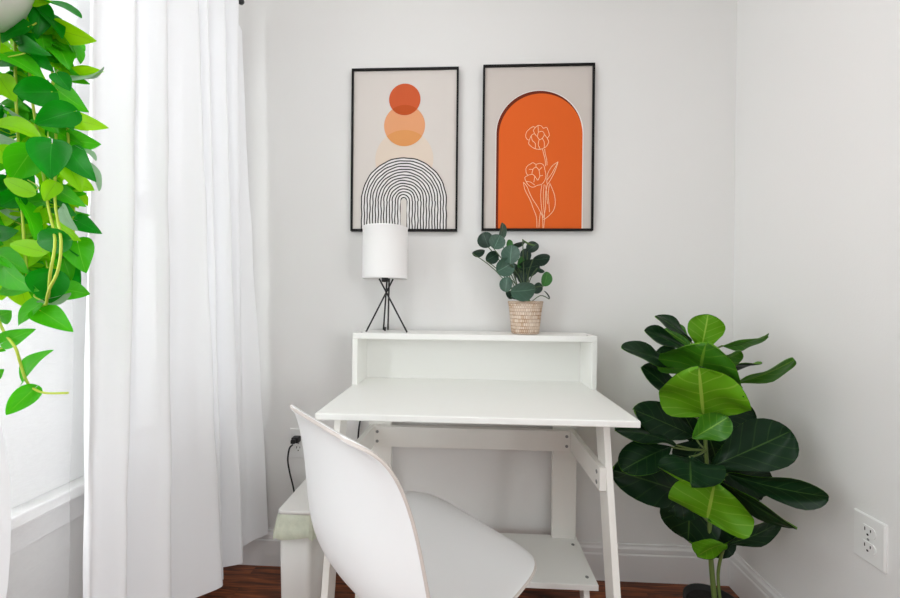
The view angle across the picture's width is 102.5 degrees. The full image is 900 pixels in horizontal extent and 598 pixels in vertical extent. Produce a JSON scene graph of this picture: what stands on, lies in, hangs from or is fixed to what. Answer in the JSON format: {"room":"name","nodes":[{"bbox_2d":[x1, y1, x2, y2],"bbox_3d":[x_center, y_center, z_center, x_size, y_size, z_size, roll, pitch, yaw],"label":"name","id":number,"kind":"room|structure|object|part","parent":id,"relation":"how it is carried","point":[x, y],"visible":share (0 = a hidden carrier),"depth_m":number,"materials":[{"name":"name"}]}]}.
{"room":"home office","nodes":[
{"label":"home office","id":0,"kind":"room"},
{"bbox_2d":[6,514,83,597],"bbox_3d":[-1.084,-0.231,-0.665,0.140,2.550,4.200,1,0,3],"label":"wall","id":1,"kind":"structure","parent":0,"point":[51,566],"depth_m":0.87,"materials":[{"name":"paint"}]},
{"bbox_2d":[0,0,89,555],"bbox_3d":[-1.013,-0.298,0.308,0.195,1.700,1.990,1,0,3],"label":"window","id":2,"kind":"structure","parent":1,"relation":"in","point":[44,440],"depth_m":0.84,"materials":[{"name":"white paint"}]},
{"bbox_3d":[-1.021,0.466,0.309,0.195,0.028,1.990,1,0,3],"label":"sill","id":3,"kind":"part","parent":2,"relation":"part of","materials":[{"name":"white paint"}]},
{"bbox_3d":[-0.887,-1.091,0.161,0.163,0.060,2.348,1,0,3],"label":"curtain rod","id":4,"kind":"object","parent":1,"relation":"attached to","visible":0},
{"bbox_2d":[0,423,10,597],"bbox_3d":[-0.811,-0.051,0.516,0.091,2.010,0.243,1,0,3],"label":"sheer curtain","id":5,"kind":"object","parent":4,"relation":"hanging from","point":[5,492],"visible":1,"depth_m":0.63,"materials":[{"name":"white fabric"}]},
{"bbox_2d":[83,0,267,597],"bbox_3d":[-0.793,-0.055,1.086,0.132,2.005,0.631,1,0,7],"label":"sheer curtain","id":6,"kind":"object","parent":4,"relation":"hanging from","point":[175,473],"visible":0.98,"depth_m":1.05,"materials":[{"name":"white fabric"}]},
{"bbox_2d":[197,565,738,597],"bbox_3d":[0.694,1.087,-0.671,3.720,0.050,4.340,1,0,3],"label":"floor","id":7,"kind":"structure","parent":0,"point":[239,581],"depth_m":1.30,"materials":[{"name":"brown wood"}]},
{"bbox_2d":[273,479,323,597],"bbox_3d":[-0.475,0.848,1.224,0.135,0.394,0.258,1,0,3],"label":"wastebasket","id":8,"kind":"object","parent":7,"relation":"on","point":[302,555],"visible":0.5,"depth_m":1.11,"materials":[{"name":"white plastic"}]},
{"bbox_3d":[-0.473,0.657,1.223,0.108,0.012,0.231,1,0,3],"label":"lid","id":9,"kind":"part","parent":8,"relation":"part of","materials":[{"name":"white plastic"}]},
{"bbox_2d":[290,405,535,597],"bbox_3d":[-0.085,0.642,0.846,0.484,0.823,0.493,0,0,-44],"label":"chair","id":10,"kind":"object","parent":7,"relation":"on","point":[383,540],"visible":1,"depth_m":0.70,"materials":[{"name":"white plastic"}]},
{"bbox_2d":[315,330,640,597],"bbox_3d":[0.069,0.586,1.111,0.832,0.931,0.508,1,0,3],"label":"desk","id":11,"kind":"object","parent":7,"relation":"on","point":[426,376],"visible":0.84,"depth_m":1.25,"materials":[{"name":"white laminate"}]},
{"bbox_3d":[-0.322,0.682,0.979,0.018,0.731,0.207,1,0,3],"label":"leg","id":12,"kind":"part","parent":11,"relation":"part of","materials":[{"name":"white paint"}]},
{"bbox_3d":[-0.263,0.681,1.359,0.086,0.731,0.018,1,0,3],"label":"leg","id":13,"kind":"part","parent":11,"relation":"part of","materials":[{"name":"white paint"}]},
{"bbox_2d":[362,223,407,332],"bbox_3d":[-0.228,-0.069,1.287,0.168,0.370,0.160,1,0,3],"label":"table lamp","id":14,"kind":"object","parent":11,"relation":"on","point":[385,245],"visible":0.99,"depth_m":1.22,"materials":[{"name":"white fabric"}]},
{"bbox_3d":[-0.248,0.021,1.276,0.098,0.190,0.006,1,0,-20],"label":"leg","id":15,"kind":"part","parent":14,"relation":"part of","materials":[{"name":"black metal"}]},
{"bbox_3d":[-0.231,-0.163,1.287,0.160,0.182,0.160,1,0,3],"label":"lamp shade","id":16,"kind":"part","parent":14,"relation":"part of","materials":[{"name":"white fabric"}]},
{"bbox_3d":[-0.236,0.021,1.313,0.006,0.189,0.084,1,0,-18],"label":"leg","id":17,"kind":"part","parent":14,"relation":"part of","materials":[{"name":"black metal"}]},
{"bbox_3d":[-0.224,0.021,1.313,0.006,0.189,0.088,1,0,-12],"label":"leg","id":18,"kind":"part","parent":14,"relation":"part of","materials":[{"name":"black metal"}]},
{"bbox_3d":[-0.201,0.022,1.274,0.113,0.190,0.042,1,0,3],"label":"leg","id":19,"kind":"part","parent":14,"relation":"part of","materials":[{"name":"black metal"}]},
{"bbox_2d":[472,223,552,334],"bbox_3d":[0.221,-0.075,1.251,0.259,0.393,0.153,1,0,-19],"label":"potted plant","id":20,"kind":"object","parent":11,"relation":"on","point":[525,314],"visible":1,"depth_m":1.25,"materials":[{"name":"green plant"}]},
{"bbox_3d":[0.268,0.065,1.283,0.124,0.115,0.124,1,0,3],"label":"basket pot","id":21,"kind":"part","parent":20,"relation":"part of","materials":[{"name":"beige wicker"}]},
{"bbox_2d":[501,533,598,590],"bbox_3d":[0.071,0.881,1.238,0.778,0.018,0.233,1,0,3],"label":"shelf","id":22,"kind":"object","parent":11,"relation":"attached to","point":[561,562],"depth_m":1.20,"materials":[{"name":"white laminate"}]},
{"bbox_3d":[0.419,0.688,1.329,0.086,0.731,0.018,1,0,3],"label":"leg","id":23,"kind":"part","parent":11,"relation":"part of","materials":[{"name":"white paint"}]},
{"bbox_3d":[0.422,0.689,0.946,0.018,0.731,0.207,1,0,3],"label":"leg","id":24,"kind":"part","parent":11,"relation":"part of","materials":[{"name":"white paint"}]},
{"bbox_2d":[683,583,734,597],"bbox_3d":[0.775,0.976,1.052,0.166,0.165,0.166,1,0,3],"label":"pot","id":25,"kind":"object","parent":7,"relation":"on","point":[695,590],"depth_m":1.11,"materials":[{"name":"black"}]},
{"bbox_2d":[612,314,828,597],"bbox_3d":[0.712,0.550,1.008,0.496,1.015,0.318,1,0,3],"label":"fiddle leaf fig","id":26,"kind":"object","parent":7,"relation":"on","point":[705,404],"visible":1,"depth_m":0.99,"materials":[{"name":"green plant"}]},
{"bbox_3d":[0.742,0.523,1.060,0.252,0.792,0.112,0,0,-31],"label":"stem","id":27,"kind":"part","parent":26,"relation":"part of","materials":[{"name":"green plant"}]},
{"bbox_2d":[239,0,736,545],"bbox_3d":[0.070,-0.225,1.456,2.260,2.550,0.140,1,0,3],"label":"wall","id":28,"kind":"structure","parent":0,"point":[661,240],"depth_m":1.38,"materials":[{"name":"paint"}]},
{"bbox_2d":[290,428,303,457],"bbox_3d":[-0.592,0.564,1.413,0.070,0.114,0.008,1,0,3],"label":"wall outlet","id":29,"kind":"object","parent":28,"relation":"attached to","point":[296,450],"visible":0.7,"depth_m":1.41,"materials":[{"name":"white plastic"}]},
{"bbox_2d":[294,445,302,451],"bbox_3d":[-0.592,0.583,1.410,0.034,0.027,0.002,1,0,3],"label":"socket","id":30,"kind":"object","parent":29,"relation":"attached to","point":[297,448],"depth_m":1.41,"materials":[{"name":"white plastic"}]},
{"bbox_2d":[287,327,385,492],"bbox_3d":[-0.430,0.577,1.369,0.382,0.947,0.070,1,0,3],"label":"power cord","id":31,"kind":"object","parent":28,"relation":"hanging from","point":[295,439],"visible":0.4,"depth_m":1.38,"materials":[{"name":"black rubber"}]},
{"bbox_2d":[350,66,458,231],"bbox_3d":[-0.174,-0.571,1.386,0.411,0.622,0.020,1,0,3],"label":"framed print","id":32,"kind":"object","parent":28,"relation":"attached to","point":[404,121],"visible":0.91,"depth_m":1.38,"materials":[{"name":"black"}]},
{"bbox_2d":[238,529,729,585],"bbox_3d":[0.055,0.983,1.382,1.980,0.135,0.013,1,0,3],"label":"baseboard","id":33,"kind":"structure","parent":28,"relation":"attached to","point":[648,563],"depth_m":1.35,"materials":[{"name":"white paint"}]},
{"bbox_2d":[481,63,594,230],"bbox_3d":[0.331,-0.570,1.364,0.416,0.625,0.020,1,0,3],"label":"framed print","id":34,"kind":"object","parent":28,"relation":"attached to","point":[538,124],"visible":1,"depth_m":1.36,"materials":[{"name":"black"}]},
{"bbox_2d":[733,0,899,597],"bbox_3d":[1.097,-0.213,0.665,0.140,2.550,1.350,1,0,3],"label":"wall","id":35,"kind":"structure","parent":0,"point":[817,208],"depth_m":1.00,"materials":[{"name":"paint"}]},
{"bbox_2d":[729,552,783,597],"bbox_3d":[1.008,0.994,0.671,0.013,0.135,1.350,1,0,3],"label":"baseboard","id":36,"kind":"structure","parent":35,"relation":"attached to","point":[744,580],"depth_m":1.25,"materials":[{"name":"white paint"}]},
{"bbox_2d":[854,508,887,573],"bbox_3d":[1.024,0.588,0.882,0.008,0.114,0.070,1,0,3],"label":"wall outlet","id":37,"kind":"object","parent":35,"relation":"attached to","point":[870,534],"visible":1,"depth_m":0.88,"materials":[{"name":"white plastic"}]},
{"bbox_2d":[860,539,875,555],"bbox_3d":[1.021,0.607,0.882,0.002,0.027,0.034,1,0,3],"label":"socket","id":38,"kind":"object","parent":37,"relation":"attached to","point":[867,546],"depth_m":0.88,"materials":[{"name":"white plastic"}]},
{"bbox_2d":[860,523,875,539],"bbox_3d":[1.021,0.568,0.882,0.002,0.027,0.034,1,0,3],"label":"socket","id":39,"kind":"object","parent":37,"relation":"attached to","point":[867,530],"depth_m":0.88,"materials":[{"name":"white plastic"}]},
{"bbox_3d":[0.720,-1.513,-0.677,3.720,0.050,4.340,1,0,3],"label":"ceiling","id":40,"kind":"structure","parent":0,"visible":0},
{"bbox_2d":[0,0,107,414],"bbox_3d":[-0.644,-0.670,0.485,0.246,1.669,0.232,1,0,3],"label":"hanging plant","id":41,"kind":"object","parent":40,"relation":"hanging from","point":[42,264],"visible":1,"depth_m":0.54,"materials":[{"name":"green plant"}]},
{"bbox_3d":[-0.667,-0.432,0.465,0.188,0.115,0.188,1,0,3],"label":"pot","id":42,"kind":"part","parent":41,"relation":"part of","materials":[{"name":"white ceramic"}]}
]}

